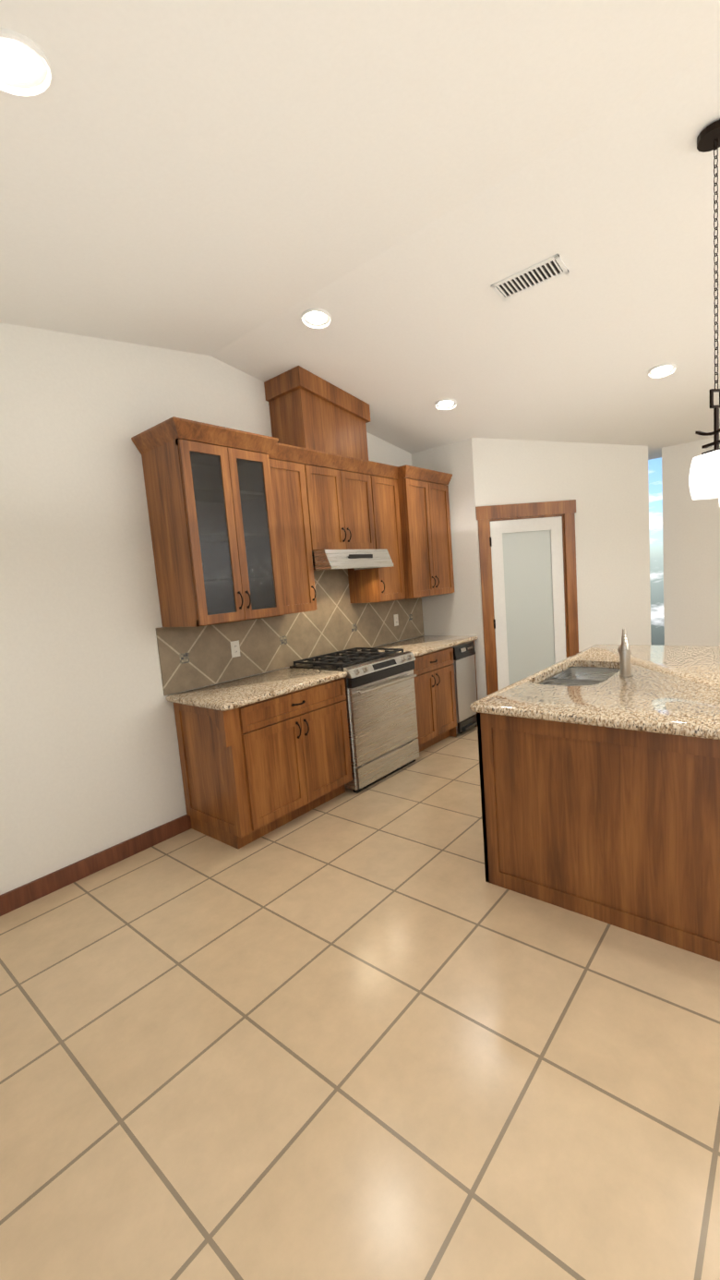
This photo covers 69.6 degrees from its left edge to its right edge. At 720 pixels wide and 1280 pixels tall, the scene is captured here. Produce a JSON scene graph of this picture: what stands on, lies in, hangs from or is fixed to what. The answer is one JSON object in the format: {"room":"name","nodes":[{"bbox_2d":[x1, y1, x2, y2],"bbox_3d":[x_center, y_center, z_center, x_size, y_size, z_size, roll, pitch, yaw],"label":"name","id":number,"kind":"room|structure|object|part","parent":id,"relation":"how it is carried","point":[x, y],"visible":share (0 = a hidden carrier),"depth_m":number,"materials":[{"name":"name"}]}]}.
{"room":"kitchen","nodes":[
{"label":"kitchen","id":0,"kind":"room"},
{"bbox_2d":[0,322,422,894],"bbox_3d":[-1.066,-0.488,3.612,0.150,3.400,5.520,1,8,40],"label":"wall","id":1,"kind":"structure","parent":0,"point":[89,756],"depth_m":2.92,"materials":[{"name":"paint"}]},
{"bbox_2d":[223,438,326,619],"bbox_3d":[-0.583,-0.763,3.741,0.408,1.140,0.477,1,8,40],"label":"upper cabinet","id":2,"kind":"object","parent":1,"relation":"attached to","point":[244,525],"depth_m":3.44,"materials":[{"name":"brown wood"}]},
{"bbox_3d":[-0.768,-0.647,3.197,0.005,0.950,0.542,1,8,40],"label":"glass","id":3,"kind":"part","parent":2,"relation":"part of","materials":[{"name":"grey glass"}]},
{"bbox_2d":[156,568,424,695],"bbox_3d":[-0.310,-0.238,4.378,0.014,0.784,2.998,1,8,40],"label":"backsplash","id":4,"kind":"structure","parent":1,"relation":"attached to","point":[199,657],"depth_m":4.06,"materials":[{"name":"tile"}]},
{"bbox_2d":[230,640,241,657],"bbox_3d":[-0.888,0.065,3.692,0.008,0.114,0.070,1,8,40],"label":"outlet","id":5,"kind":"object","parent":4,"relation":"attached to","point":[235,648],"visible":1,"depth_m":3.69,"materials":[{"name":"plastic"}]},
{"bbox_2d":[393,614,398,626],"bbox_3d":[0.361,-0.198,5.153,0.008,0.114,0.070,1,8,40],"label":"outlet","id":6,"kind":"object","parent":4,"relation":"attached to","point":[396,620],"visible":1,"depth_m":5.15,"materials":[{"name":"plastic"}]},
{"bbox_2d":[319,453,378,549],"bbox_3d":[-0.265,-1.056,4.156,0.348,0.700,0.755,1,8,40],"label":"upper cabinet","id":7,"kind":"object","parent":1,"relation":"attached to","point":[348,484],"depth_m":4.09,"materials":[{"name":"brown wood"}]},
{"bbox_2d":[264,365,370,460],"bbox_3d":[-0.303,-1.698,4.077,0.376,0.570,0.776,1,8,40],"label":"box","id":8,"kind":"object","parent":7,"relation":"on","point":[309,410],"visible":0.82,"depth_m":3.85,"materials":[{"name":"brown wood"}]},
{"bbox_2d":[312,549,393,570],"bbox_3d":[-0.162,-0.632,4.144,0.506,0.146,0.749,1,8,40],"label":"range hood","id":9,"kind":"object","parent":7,"relation":"attached to","point":[345,559],"visible":0.81,"depth_m":3.90,"materials":[{"name":"silver metal"}]},
{"bbox_2d":[348,464,404,603],"bbox_3d":[0.099,-0.911,4.586,0.348,1.140,0.439,1,8,40],"label":"upper cabinet","id":10,"kind":"object","parent":1,"relation":"attached to","point":[375,585],"depth_m":4.50,"materials":[{"name":"brown wood"}]},
{"bbox_2d":[393,464,454,598],"bbox_3d":[0.488,-0.986,4.980,0.428,1.140,0.794,1,8,40],"label":"upper cabinet","id":11,"kind":"object","parent":1,"relation":"attached to","point":[424,535],"depth_m":4.77,"materials":[{"name":"brown wood"}]},
{"bbox_2d":[0,726,719,1279],"bbox_3d":[1.966,1.247,1.830,7.220,0.120,7.470,1,8,40],"label":"floor","id":12,"kind":"structure","parent":0,"point":[382,1030],"depth_m":1.65,"materials":[{"name":"tile"}]},
{"bbox_2d":[171,679,352,849],"bbox_3d":[-0.624,0.759,3.558,0.618,0.874,0.986,1,8,40],"label":"base cabinet","id":13,"kind":"object","parent":12,"relation":"on","point":[261,754],"depth_m":3.25,"materials":[{"name":"brown wood"}]},
{"bbox_2d":[166,667,347,712],"bbox_3d":[-0.662,0.307,3.477,0.631,0.040,1.042,1,8,40],"label":"countertop","id":14,"kind":"structure","parent":13,"relation":"on","point":[235,694],"depth_m":3.31,"materials":[{"name":"beige stone"}]},
{"bbox_2d":[289,647,419,793],"bbox_3d":[-0.004,0.595,4.193,0.680,0.959,0.800,1,8,40],"label":"range","id":15,"kind":"object","parent":12,"relation":"on","point":[381,707],"visible":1,"depth_m":3.96,"materials":[{"name":"silver metal"}]},
{"bbox_2d":[413,646,457,751],"bbox_3d":[0.442,0.534,4.806,0.618,0.874,0.699,1,8,40],"label":"base cabinet","id":16,"kind":"object","parent":12,"relation":"on","point":[434,681],"depth_m":4.61,"materials":[{"name":"brown wood"}]},
{"bbox_2d":[360,635,477,657],"bbox_3d":[0.562,0.050,4.909,0.631,0.040,1.148,1,8,40],"label":"countertop","id":17,"kind":"structure","parent":16,"relation":"on","point":[420,646],"depth_m":4.85,"materials":[{"name":"beige stone"}]},
{"bbox_2d":[451,641,477,734],"bbox_3d":[0.815,0.450,5.187,0.635,0.836,0.373,1,8,40],"label":"trash compactor","id":18,"kind":"object","parent":16,"relation":"in","point":[464,674],"visible":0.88,"depth_m":4.96,"materials":[{"name":"silver metal"}]},
{"bbox_2d":[476,713,719,961],"bbox_3d":[1.711,0.650,2.872,1.265,0.874,1.971,1,8,40],"label":"kitchen island","id":19,"kind":"object","parent":12,"relation":"on","point":[599,766],"depth_m":2.17,"materials":[{"name":"brown wood"}]},
{"bbox_2d":[470,643,719,743],"bbox_3d":[1.773,0.198,2.729,1.596,0.040,2.038,1,8,40],"label":"island countertop","id":20,"kind":"structure","parent":19,"relation":"on","point":[653,690],"depth_m":2.48,"materials":[{"name":"beige stone"}]},
{"bbox_2d":[617,628,632,677],"bbox_3d":[1.443,0.064,2.825,0.088,0.257,0.137,1,8,40],"label":"faucet","id":21,"kind":"object","parent":20,"relation":"on","point":[624,651],"depth_m":2.78,"materials":[{"name":"silver metal"}]},
{"bbox_2d":[0,0,719,355],"bbox_3d":[0.552,-1.517,0.119,7.420,0.561,3.220,1,8,40],"label":"ceiling","id":22,"kind":"structure","parent":0,"point":[209,177],"depth_m":1.71,"materials":[{"name":"paint"}]},
{"bbox_2d":[0,27,52,96],"bbox_3d":[-0.885,-1.468,1.317,0.179,0.047,0.179,1,8,40],"label":"recessed light","id":23,"kind":"object","parent":22,"relation":"in","point":[18,63],"visible":0.94,"depth_m":1.33,"materials":[{"name":"white paint"}]},
{"bbox_2d":[411,437,485,700],"bbox_3d":[0.924,-0.834,5.295,0.690,3.400,0.130,1,8,40],"label":"wall","id":24,"kind":"structure","parent":0,"point":[457,611],"depth_m":5.14,"materials":[{"name":"paint"}]},
{"bbox_2d":[210,49,719,459],"bbox_3d":[2.897,-1.944,2.864,7.420,0.694,4.050,1,8,40],"label":"ceiling","id":25,"kind":"structure","parent":0,"point":[615,211],"depth_m":3.00,"materials":[{"name":"paint"}]},
{"bbox_2d":[301,308,331,328],"bbox_3d":[-0.260,-1.920,3.090,0.179,0.048,0.179,1,8,40],"label":"recessed light","id":26,"kind":"object","parent":25,"relation":"in","point":[317,318],"visible":0.98,"depth_m":3.09,"materials":[{"name":"white paint"}]},
{"bbox_2d":[434,398,457,410],"bbox_3d":[0.697,-1.913,4.199,0.179,0.048,0.178,1,8,40],"label":"recessed light","id":27,"kind":"object","parent":25,"relation":"in","point":[445,403],"visible":0.98,"depth_m":4.20,"materials":[{"name":"white paint"}]},
{"bbox_2d":[490,253,569,301],"bbox_3d":[0.892,-1.904,2.732,0.360,0.030,0.160,1,8,40],"label":"ceiling vent","id":28,"kind":"object","parent":25,"relation":"in","point":[536,275],"visible":1,"depth_m":2.72,"materials":[{"name":"white metal"}]},
{"bbox_2d":[647,362,676,378],"bbox_3d":[2.122,-1.893,3.635,0.179,0.048,0.178,1,8,40],"label":"recessed light","id":29,"kind":"object","parent":25,"relation":"in","point":[663,368],"visible":0.98,"depth_m":3.63,"materials":[{"name":"white paint"}]},
{"bbox_2d":[688,119,719,500],"bbox_3d":[1.382,-1.244,2.008,0.192,1.346,0.186,1,8,40],"label":"pendant light","id":30,"kind":"object","parent":25,"relation":"hanging from","point":[705,477],"visible":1,"depth_m":2.02,"materials":[{"name":"black metal"}]},
{"bbox_3d":[1.429,-0.660,2.073,0.192,0.168,0.186,1,8,40],"label":"lamp shade","id":31,"kind":"part","parent":30,"relation":"part of","materials":[{"name":"white glass"}]},
{"bbox_2d":[471,437,652,696],"bbox_3d":[2.009,-0.904,5.146,1.750,3.400,0.120,-5,6,-4],"label":"wall","id":32,"kind":"structure","parent":0,"point":[606,487],"depth_m":5.08,"materials":[{"name":"paint"}]},
{"bbox_2d":[475,499,579,695],"bbox_3d":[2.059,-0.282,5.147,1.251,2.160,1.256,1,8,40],"label":"door frame","id":33,"kind":"structure","parent":32,"relation":"attached to","point":[564,510],"depth_m":5.06,"materials":[{"name":"brown wood"}]},
{"bbox_2d":[489,516,567,689],"bbox_3d":[1.678,-0.182,5.145,0.742,2.006,0.058,-5,6,-4],"label":"pantry door","id":34,"kind":"structure","parent":32,"relation":"in","point":[528,584],"depth_m":5.12,"materials":[{"name":"white paint"}]},
{"bbox_3d":[1.324,-0.173,5.101,0.024,1.660,0.018,1,8,40],"label":"pantry door hinges","id":35,"kind":"part","parent":34,"relation":"part of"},
{"bbox_3d":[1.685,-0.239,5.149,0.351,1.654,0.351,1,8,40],"label":"glass","id":36,"kind":"part","parent":34,"relation":"part of","materials":[{"name":"white glass"}]},
{"bbox_2d":[662,435,719,646],"bbox_3d":[4.978,-0.972,3.651,4.950,3.400,0.150,1,8,40],"label":"wall","id":37,"kind":"structure","parent":0,"point":[692,564],"depth_m":5.07,"materials":[{"name":"paint"}]},
{"bbox_3d":[-0.238,-0.062,-0.782,7.120,3.400,0.150,1,8,40],"label":"wall","id":38,"kind":"structure","parent":0,"visible":0},
{"bbox_2d":[0,814,191,916],"bbox_3d":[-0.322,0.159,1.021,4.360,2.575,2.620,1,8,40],"label":"baseboard","id":39,"kind":"structure","parent":38,"relation":"attached to","point":[18,897],"depth_m":2.95,"materials":[{"name":"brown wood"}]}
]}

